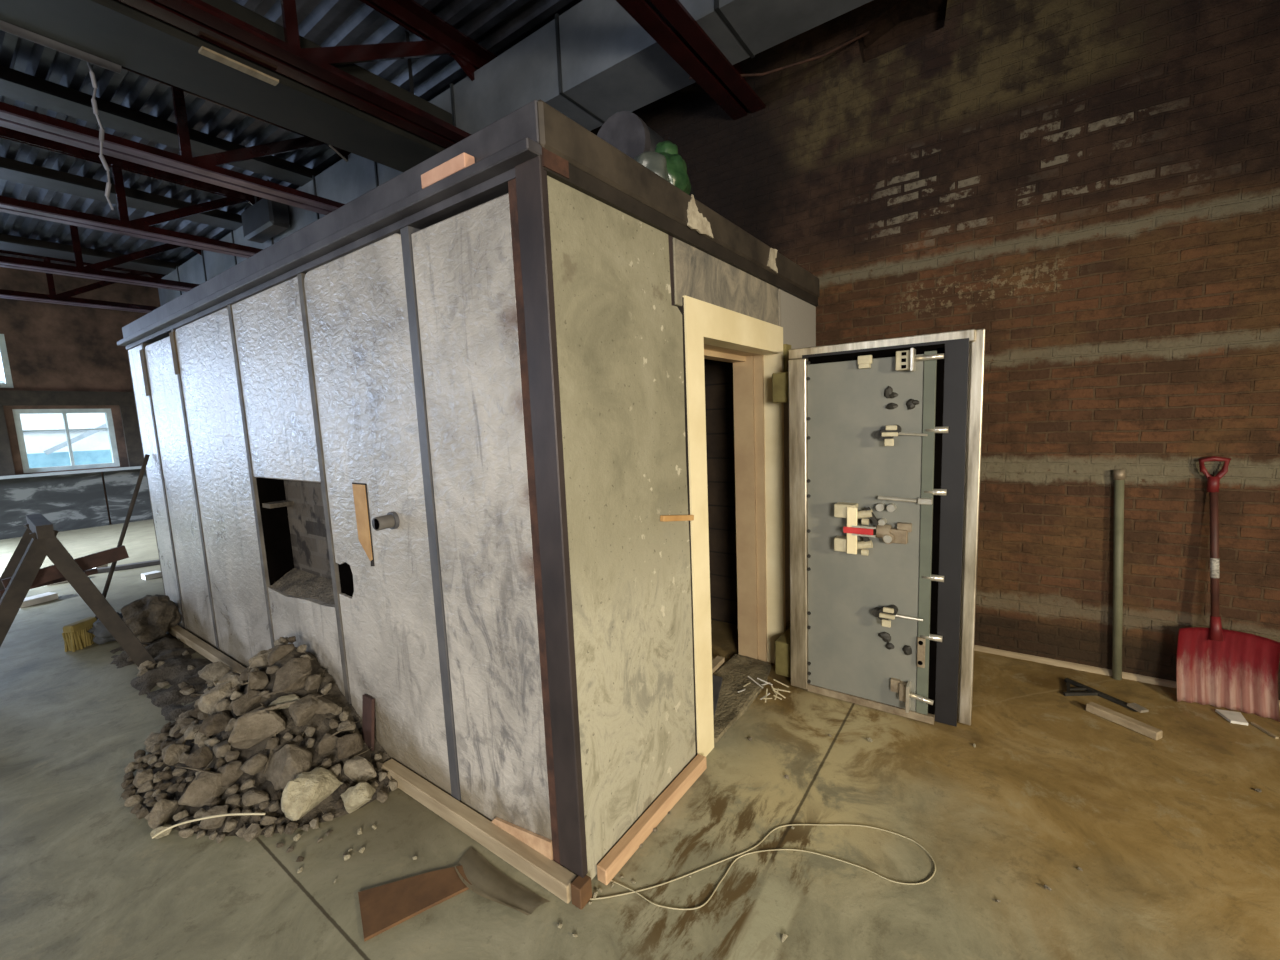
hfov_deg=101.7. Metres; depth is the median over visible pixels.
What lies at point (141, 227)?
joist
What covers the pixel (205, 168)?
joist
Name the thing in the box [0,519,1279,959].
floor
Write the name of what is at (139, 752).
chunk
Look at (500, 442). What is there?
vault
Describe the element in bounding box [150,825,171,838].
chunk
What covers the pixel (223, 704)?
chunk
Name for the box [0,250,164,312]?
joist
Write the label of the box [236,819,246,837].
chunk
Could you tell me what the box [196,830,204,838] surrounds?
chunk
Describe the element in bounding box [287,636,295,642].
chunk
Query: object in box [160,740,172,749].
chunk
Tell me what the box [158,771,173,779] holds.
chunk
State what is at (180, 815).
chunk
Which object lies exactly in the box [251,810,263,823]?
chunk
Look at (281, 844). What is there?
chunk
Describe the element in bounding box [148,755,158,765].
chunk
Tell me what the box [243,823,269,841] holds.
chunk
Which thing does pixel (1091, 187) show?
wall
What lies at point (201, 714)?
chunk
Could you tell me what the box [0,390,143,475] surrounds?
trim
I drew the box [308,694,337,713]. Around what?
chunk
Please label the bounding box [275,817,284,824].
chunk
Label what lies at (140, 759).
chunk
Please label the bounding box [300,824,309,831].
chunk
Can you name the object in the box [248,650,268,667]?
chunk
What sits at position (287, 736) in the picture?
chunk
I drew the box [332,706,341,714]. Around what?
chunk
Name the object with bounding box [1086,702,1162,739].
lumber offcut
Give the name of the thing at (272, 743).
chunk
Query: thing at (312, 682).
chunk
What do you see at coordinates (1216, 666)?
snow shovel
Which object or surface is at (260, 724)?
chunk
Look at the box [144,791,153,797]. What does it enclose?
chunk
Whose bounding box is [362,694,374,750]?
leaning board
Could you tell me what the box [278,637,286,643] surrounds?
chunk
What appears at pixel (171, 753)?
chunk
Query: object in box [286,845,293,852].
chunk
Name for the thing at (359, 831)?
chunk
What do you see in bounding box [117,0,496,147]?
joist
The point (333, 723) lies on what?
chunk
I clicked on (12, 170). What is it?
roof beam
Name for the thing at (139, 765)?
chunk
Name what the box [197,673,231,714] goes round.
chunk
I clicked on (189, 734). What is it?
chunk
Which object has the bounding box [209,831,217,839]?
chunk
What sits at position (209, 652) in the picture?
base timber
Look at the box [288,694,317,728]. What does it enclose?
chunk
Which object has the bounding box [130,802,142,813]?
chunk
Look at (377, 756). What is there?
chunk
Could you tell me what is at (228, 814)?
string
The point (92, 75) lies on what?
cable
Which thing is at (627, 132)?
plastic bag
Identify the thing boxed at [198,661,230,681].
chunk
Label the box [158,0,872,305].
duct
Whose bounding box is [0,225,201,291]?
joist
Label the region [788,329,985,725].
door
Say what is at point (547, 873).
base timber
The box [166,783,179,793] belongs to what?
chunk
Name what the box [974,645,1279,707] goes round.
kerb
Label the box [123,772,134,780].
chunk
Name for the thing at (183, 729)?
chunk
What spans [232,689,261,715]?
chunk
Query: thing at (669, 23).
joist
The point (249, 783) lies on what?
chunk
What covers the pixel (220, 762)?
chunk
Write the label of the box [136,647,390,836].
rubble pile
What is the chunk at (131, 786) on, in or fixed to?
on the floor
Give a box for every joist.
[0,66,350,214]
[0,126,263,257]
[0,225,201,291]
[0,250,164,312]
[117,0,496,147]
[616,0,765,119]
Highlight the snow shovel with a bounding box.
[1176,456,1279,721]
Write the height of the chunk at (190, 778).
0.026 m
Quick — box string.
[152,813,265,838]
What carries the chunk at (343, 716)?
on the rubble pile
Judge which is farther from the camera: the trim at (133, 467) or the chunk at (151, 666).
the trim at (133, 467)
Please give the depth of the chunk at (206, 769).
2.31 m
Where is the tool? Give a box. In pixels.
[1063,678,1148,712]
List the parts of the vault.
concrete panel, concrete panel, concrete panel, concrete panel, rough sill, concrete panel, concrete panel, concrete panel, panel, threshold plate, panel, door casing, hinge plate, hinge plate, panel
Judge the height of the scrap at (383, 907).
0.011 m
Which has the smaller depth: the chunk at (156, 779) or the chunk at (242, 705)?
the chunk at (156, 779)
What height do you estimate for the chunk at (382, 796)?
0.052 m
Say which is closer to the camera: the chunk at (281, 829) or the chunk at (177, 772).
the chunk at (281, 829)
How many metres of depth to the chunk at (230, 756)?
2.33 m
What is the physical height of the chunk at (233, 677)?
0.120 m
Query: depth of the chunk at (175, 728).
2.63 m
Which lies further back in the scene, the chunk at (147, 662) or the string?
the chunk at (147, 662)
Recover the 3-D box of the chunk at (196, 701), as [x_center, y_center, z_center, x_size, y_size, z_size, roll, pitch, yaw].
[-2.405,1.220,2.881,0.185,0.092,0.106,3,9,38]
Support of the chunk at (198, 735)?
on the rubble pile
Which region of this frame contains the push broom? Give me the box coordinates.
[62,454,149,651]
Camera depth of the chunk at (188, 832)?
2.09 m
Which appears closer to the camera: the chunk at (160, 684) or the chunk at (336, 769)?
the chunk at (336, 769)
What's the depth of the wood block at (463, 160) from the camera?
1.65 m
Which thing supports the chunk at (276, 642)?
on the rubble pile
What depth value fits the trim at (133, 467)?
9.36 m
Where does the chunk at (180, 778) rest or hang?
on the rubble pile
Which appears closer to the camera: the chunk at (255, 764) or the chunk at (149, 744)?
the chunk at (255, 764)
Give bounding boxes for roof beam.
[0,65,321,186]
[0,157,242,230]
[0,233,181,274]
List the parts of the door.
tag frame, plate, lever, rail, link rod, guide plate, spindle rod, spindle rod, guide plate, strike plate, guide rod, edge plate, guide rod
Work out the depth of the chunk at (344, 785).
2.26 m
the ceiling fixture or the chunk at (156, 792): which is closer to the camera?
the chunk at (156, 792)
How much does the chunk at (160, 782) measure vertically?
0.031 m
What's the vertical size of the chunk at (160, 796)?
0.051 m
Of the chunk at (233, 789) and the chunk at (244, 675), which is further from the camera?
the chunk at (244, 675)
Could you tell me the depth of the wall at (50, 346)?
9.40 m
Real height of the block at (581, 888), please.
0.075 m
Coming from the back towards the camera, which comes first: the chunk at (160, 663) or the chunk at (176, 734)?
the chunk at (160, 663)
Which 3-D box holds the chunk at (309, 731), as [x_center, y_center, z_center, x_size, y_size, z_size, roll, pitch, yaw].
[-1.545,1.177,2.420,0.068,0.052,0.056,-5,7,-19]
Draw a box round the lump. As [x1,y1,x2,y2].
[121,594,181,642]
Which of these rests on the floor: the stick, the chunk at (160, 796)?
the stick
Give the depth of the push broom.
4.11 m
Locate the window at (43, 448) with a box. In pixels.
[0,358,112,467]
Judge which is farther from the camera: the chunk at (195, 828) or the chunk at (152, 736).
the chunk at (152, 736)
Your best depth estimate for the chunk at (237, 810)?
2.14 m
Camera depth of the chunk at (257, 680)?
2.59 m
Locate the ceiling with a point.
(497, 26)
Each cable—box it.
[87,62,113,210]
[590,824,935,909]
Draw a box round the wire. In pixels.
[689,31,869,79]
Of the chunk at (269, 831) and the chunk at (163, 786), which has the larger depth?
the chunk at (163, 786)
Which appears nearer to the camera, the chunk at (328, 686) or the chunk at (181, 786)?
the chunk at (181, 786)
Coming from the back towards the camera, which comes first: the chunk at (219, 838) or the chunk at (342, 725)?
the chunk at (342, 725)
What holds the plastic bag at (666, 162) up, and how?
on the vault
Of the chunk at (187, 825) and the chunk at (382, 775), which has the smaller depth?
the chunk at (187, 825)
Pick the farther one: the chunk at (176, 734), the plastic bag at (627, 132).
the plastic bag at (627, 132)
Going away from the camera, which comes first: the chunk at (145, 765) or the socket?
the chunk at (145, 765)
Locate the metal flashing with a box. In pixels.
[454,847,550,914]
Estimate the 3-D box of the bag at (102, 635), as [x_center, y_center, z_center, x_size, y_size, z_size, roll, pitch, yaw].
[-4.216,1.174,4.190,0.254,0.256,0.307,2,8,35]
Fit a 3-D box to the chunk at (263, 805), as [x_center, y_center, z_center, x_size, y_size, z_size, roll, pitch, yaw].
[-1.555,1.350,2.168,0.026,0.026,0.048,4,10,45]
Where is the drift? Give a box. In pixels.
[110,633,215,720]
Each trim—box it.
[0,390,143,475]
[0,466,141,478]
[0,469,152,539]
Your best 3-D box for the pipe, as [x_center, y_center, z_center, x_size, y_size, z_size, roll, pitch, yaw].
[2.705,0.542,2.952,0.050,1.208,0.098,-7,8,-35]
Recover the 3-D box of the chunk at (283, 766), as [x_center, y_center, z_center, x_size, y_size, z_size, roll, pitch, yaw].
[-1.551,1.230,2.341,0.238,0.262,0.316,-4,7,-10]
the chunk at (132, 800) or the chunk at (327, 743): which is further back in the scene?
the chunk at (327, 743)
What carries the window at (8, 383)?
in the wall at (50, 346)
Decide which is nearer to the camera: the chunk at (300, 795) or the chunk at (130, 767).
the chunk at (300, 795)
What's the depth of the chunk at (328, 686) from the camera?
2.60 m
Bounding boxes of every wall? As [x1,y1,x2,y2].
[0,267,159,524]
[590,0,1279,699]
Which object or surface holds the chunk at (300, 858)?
on the floor
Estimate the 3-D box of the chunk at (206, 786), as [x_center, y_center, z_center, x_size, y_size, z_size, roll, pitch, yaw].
[-1.921,1.311,2.228,0.278,0.168,0.149,-4,7,-12]
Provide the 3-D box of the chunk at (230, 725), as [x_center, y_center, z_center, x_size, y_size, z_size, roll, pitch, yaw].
[-1.919,1.153,2.457,0.043,0.056,0.066,4,9,42]
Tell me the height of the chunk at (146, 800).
0.020 m
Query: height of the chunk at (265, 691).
0.044 m
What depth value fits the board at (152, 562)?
6.47 m
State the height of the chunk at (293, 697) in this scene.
0.056 m
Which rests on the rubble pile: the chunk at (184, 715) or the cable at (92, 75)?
the chunk at (184, 715)
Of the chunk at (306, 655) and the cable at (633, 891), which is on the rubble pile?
the chunk at (306, 655)
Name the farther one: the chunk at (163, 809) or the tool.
the tool
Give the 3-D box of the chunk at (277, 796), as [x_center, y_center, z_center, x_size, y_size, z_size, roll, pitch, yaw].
[-1.527,1.332,2.194,0.025,0.033,0.042,-3,7,-1]
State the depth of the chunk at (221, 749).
2.35 m
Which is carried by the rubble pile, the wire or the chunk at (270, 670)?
the chunk at (270, 670)
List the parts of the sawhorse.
leg, leg, leg, rail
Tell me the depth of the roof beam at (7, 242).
7.94 m
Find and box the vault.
[117,99,819,879]
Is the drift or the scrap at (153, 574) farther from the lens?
the scrap at (153, 574)
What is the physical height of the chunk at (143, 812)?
0.048 m
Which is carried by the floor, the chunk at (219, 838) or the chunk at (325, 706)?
the chunk at (219, 838)
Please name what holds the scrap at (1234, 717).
on the floor
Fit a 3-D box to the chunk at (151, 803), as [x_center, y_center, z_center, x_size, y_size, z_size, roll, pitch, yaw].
[-2.110,1.398,2.251,0.036,0.030,0.035,0,7,20]
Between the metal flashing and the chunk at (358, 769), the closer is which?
the metal flashing
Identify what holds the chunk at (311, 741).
on the rubble pile
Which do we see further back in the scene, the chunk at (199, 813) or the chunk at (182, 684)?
the chunk at (182, 684)
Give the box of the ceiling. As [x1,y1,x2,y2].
[0,0,582,276]
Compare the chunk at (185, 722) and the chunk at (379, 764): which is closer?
the chunk at (379, 764)
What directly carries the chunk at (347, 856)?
on the floor
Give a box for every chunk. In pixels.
[121,778,133,788]
[121,784,137,796]
[121,789,135,799]
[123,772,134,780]
[124,762,136,772]
[124,795,143,806]
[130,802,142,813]
[132,769,153,787]
[134,750,145,758]
[134,756,144,763]
[134,763,142,768]
[135,807,148,818]
[137,660,152,669]
[137,667,147,676]
[137,781,153,793]
[142,763,148,768]
[143,663,155,669]
[143,754,150,762]
[143,796,155,802]
[144,732,160,744]
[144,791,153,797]
[145,741,155,749]
[146,799,156,806]
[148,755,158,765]
[148,799,177,828]
[149,762,156,769]
[150,742,161,752]
[150,751,161,757]
[150,789,160,796]
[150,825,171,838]
[151,733,172,743]
[153,776,161,782]
[154,761,163,766]
[154,781,162,789]
[156,661,164,667]
[156,782,172,789]
[156,793,168,800]
[157,681,168,687]
[158,743,189,765]
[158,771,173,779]
[160,726,170,732]
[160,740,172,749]
[164,723,180,736]
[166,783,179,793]
[167,760,226,806]
[172,769,186,775]
[173,729,183,738]
[173,810,188,820]
[175,736,185,743]
[176,776,185,782]
[177,709,197,723]
[177,782,187,791]
[178,682,188,687]
[178,818,191,828]
[178,828,193,837]
[179,688,193,694]
[179,717,194,727]
[179,725,189,733]
[179,752,189,763]
[181,685,192,690]
[184,723,200,739]
[184,746,212,768]
[185,776,193,781]
[187,706,200,717]
[190,736,209,747]
[191,710,233,735]
[192,824,199,831]
[193,808,205,817]
[194,694,202,707]
[194,729,205,743]
[195,768,210,775]
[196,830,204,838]
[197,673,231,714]
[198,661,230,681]
[198,711,206,719]
[199,804,227,828]
[204,737,219,746]
[207,679,216,686]
[208,797,220,807]
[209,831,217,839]
[212,740,230,757]
[213,672,247,687]
[214,758,225,768]
[216,698,231,712]
[216,761,243,786]
[216,834,224,843]
[221,784,240,795]
[223,819,237,831]
[225,718,236,731]
[225,750,239,761]
[225,794,241,806]
[228,693,329,748]
[230,686,239,692]
[230,691,244,699]
[231,808,240,816]
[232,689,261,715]
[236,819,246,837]
[238,668,251,680]
[240,753,267,774]
[240,779,254,789]
[241,671,268,697]
[242,789,269,805]
[243,809,253,816]
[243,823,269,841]
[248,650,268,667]
[248,657,312,698]
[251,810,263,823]
[259,690,269,698]
[259,801,270,809]
[260,816,276,825]
[264,712,312,791]
[264,737,278,750]
[264,825,274,836]
[266,666,278,673]
[267,643,294,665]
[268,694,299,709]
[269,800,279,812]
[272,791,281,799]
[274,637,288,645]
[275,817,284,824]
[276,842,283,847]
[277,825,284,833]
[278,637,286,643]
[281,767,342,820]
[283,732,293,741]
[285,821,298,834]
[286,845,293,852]
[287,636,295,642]
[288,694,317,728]
[292,735,303,741]
[293,834,300,840]
[295,856,303,861]
[296,644,306,652]
[298,726,315,742]
[300,654,310,658]
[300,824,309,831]
[304,670,324,690]
[304,738,314,748]
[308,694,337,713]
[309,818,319,828]
[315,723,354,754]
[318,756,331,768]
[320,683,331,694]
[322,812,333,820]
[329,719,338,728]
[329,763,340,776]
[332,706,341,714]
[335,799,343,807]
[336,733,362,758]
[337,720,355,732]
[339,711,348,721]
[340,783,347,788]
[341,782,375,812]
[343,748,376,782]
[344,854,350,860]
[357,827,362,834]
[371,782,377,788]
[374,753,381,759]
[376,762,382,768]
[377,790,387,802]
[378,772,386,782]
[388,779,397,790]
[781,934,787,941]
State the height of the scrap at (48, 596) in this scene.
0.058 m
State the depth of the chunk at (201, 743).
2.43 m
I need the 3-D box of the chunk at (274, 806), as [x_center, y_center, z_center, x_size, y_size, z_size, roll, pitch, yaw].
[-1.516,1.358,2.167,0.038,0.046,0.046,-3,7,-4]
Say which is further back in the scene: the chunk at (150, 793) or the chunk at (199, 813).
the chunk at (150, 793)
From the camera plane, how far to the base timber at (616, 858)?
2.02 m
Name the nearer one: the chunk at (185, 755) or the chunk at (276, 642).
the chunk at (185, 755)
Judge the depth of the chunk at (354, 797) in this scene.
2.18 m
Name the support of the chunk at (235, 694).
on the rubble pile
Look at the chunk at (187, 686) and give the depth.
3.25 m
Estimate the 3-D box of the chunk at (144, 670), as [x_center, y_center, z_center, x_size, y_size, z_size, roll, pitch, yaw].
[-3.376,1.307,3.538,0.062,0.062,0.052,0,7,21]
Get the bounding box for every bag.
[88,612,122,644]
[597,111,695,198]
[634,140,690,194]
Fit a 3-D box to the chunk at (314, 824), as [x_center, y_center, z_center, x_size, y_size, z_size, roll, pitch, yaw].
[-1.328,1.393,2.123,0.079,0.042,0.032,4,9,43]
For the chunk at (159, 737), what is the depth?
2.65 m
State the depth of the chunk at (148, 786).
2.33 m
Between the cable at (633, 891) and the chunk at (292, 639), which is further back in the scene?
the chunk at (292, 639)
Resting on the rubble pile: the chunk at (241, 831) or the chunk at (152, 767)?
the chunk at (152, 767)
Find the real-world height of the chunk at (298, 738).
0.043 m
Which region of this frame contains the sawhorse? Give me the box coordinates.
[0,513,156,666]
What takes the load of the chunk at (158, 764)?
on the rubble pile
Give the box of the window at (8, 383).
[0,334,13,387]
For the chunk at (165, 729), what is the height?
0.058 m
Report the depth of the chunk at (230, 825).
2.10 m
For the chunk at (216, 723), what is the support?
on the rubble pile
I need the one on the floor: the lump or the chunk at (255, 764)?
the lump
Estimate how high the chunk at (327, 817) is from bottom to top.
0.048 m
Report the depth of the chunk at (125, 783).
2.39 m
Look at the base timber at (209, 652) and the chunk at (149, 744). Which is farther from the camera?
the base timber at (209, 652)
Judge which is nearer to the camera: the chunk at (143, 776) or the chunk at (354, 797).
the chunk at (354, 797)
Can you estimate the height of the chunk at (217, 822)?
0.093 m
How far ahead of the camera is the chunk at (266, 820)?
2.11 m
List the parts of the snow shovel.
handle, blade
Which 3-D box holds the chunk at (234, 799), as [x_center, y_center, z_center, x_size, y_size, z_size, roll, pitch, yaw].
[-1.703,1.346,2.186,0.052,0.041,0.043,-5,7,-24]
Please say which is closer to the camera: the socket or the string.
the string
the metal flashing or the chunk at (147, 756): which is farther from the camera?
the chunk at (147, 756)
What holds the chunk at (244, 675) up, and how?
on the rubble pile
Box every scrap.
[20,592,57,607]
[141,571,161,579]
[358,865,471,941]
[1215,709,1247,725]
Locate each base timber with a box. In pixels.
[168,625,245,673]
[381,759,577,902]
[597,754,706,884]
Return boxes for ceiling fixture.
[241,179,290,242]
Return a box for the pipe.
[1112,469,1125,679]
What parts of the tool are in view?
arm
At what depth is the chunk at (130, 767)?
2.51 m
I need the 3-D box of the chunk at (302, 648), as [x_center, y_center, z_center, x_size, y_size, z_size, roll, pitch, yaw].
[-1.787,0.889,2.743,0.092,0.050,0.042,0,7,17]
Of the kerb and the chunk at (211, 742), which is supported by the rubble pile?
the chunk at (211, 742)
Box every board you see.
[89,559,159,572]
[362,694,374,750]
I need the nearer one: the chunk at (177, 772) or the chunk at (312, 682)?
the chunk at (177, 772)
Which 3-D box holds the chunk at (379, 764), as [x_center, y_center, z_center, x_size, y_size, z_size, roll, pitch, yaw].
[-1.191,1.306,2.380,0.031,0.035,0.050,-5,7,-21]
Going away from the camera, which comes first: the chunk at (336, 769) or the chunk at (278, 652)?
the chunk at (336, 769)
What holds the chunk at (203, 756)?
on the rubble pile
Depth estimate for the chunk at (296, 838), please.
2.06 m
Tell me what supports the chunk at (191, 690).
on the drift
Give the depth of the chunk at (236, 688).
2.62 m
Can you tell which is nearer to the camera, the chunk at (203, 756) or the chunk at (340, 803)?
the chunk at (340, 803)
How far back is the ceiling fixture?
6.16 m
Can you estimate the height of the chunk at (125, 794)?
0.041 m
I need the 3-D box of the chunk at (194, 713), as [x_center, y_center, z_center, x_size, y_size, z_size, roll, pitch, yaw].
[-2.265,1.190,2.666,0.142,0.073,0.070,-6,8,-26]
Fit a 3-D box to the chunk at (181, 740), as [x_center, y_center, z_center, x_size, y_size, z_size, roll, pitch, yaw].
[-2.201,1.262,2.511,0.094,0.051,0.048,2,8,31]
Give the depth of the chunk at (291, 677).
2.58 m
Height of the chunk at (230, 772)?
0.101 m
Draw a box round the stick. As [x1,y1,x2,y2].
[1251,722,1278,738]
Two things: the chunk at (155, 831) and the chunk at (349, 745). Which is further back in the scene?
the chunk at (349, 745)
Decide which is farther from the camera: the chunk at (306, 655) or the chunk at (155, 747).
the chunk at (306, 655)
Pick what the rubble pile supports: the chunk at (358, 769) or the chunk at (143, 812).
the chunk at (358, 769)
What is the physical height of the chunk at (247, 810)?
0.030 m
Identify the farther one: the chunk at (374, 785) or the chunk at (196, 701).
the chunk at (196, 701)
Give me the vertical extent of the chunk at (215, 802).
0.040 m
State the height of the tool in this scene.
0.026 m
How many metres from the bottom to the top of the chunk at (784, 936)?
0.014 m
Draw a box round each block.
[421,152,474,188]
[571,875,591,909]
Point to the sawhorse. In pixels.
(23, 572)
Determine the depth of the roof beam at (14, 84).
4.69 m
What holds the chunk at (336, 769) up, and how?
on the rubble pile
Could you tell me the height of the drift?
0.086 m
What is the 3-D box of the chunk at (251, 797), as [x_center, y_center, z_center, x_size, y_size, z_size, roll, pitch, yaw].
[-1.621,1.333,2.190,0.124,0.064,0.073,-4,7,-17]
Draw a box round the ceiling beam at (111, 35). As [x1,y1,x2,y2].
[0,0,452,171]
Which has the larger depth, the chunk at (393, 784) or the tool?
the tool
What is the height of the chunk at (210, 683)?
0.050 m
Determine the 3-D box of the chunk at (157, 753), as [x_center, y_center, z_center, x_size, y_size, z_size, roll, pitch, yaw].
[-2.336,1.331,2.528,0.061,0.038,0.041,-7,8,-32]
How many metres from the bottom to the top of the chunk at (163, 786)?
0.034 m
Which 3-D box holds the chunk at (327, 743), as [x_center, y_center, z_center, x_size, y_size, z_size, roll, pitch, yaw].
[-1.399,1.204,2.418,0.194,0.106,0.091,-5,7,-22]
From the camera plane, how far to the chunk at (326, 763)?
2.31 m
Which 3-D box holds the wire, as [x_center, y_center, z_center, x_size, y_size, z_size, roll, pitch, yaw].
[0.905,-2.785,3.444,1.160,0.176,0.039,-1,7,7]
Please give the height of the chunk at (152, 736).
0.052 m
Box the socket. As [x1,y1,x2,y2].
[1210,615,1222,640]
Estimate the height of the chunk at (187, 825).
0.040 m

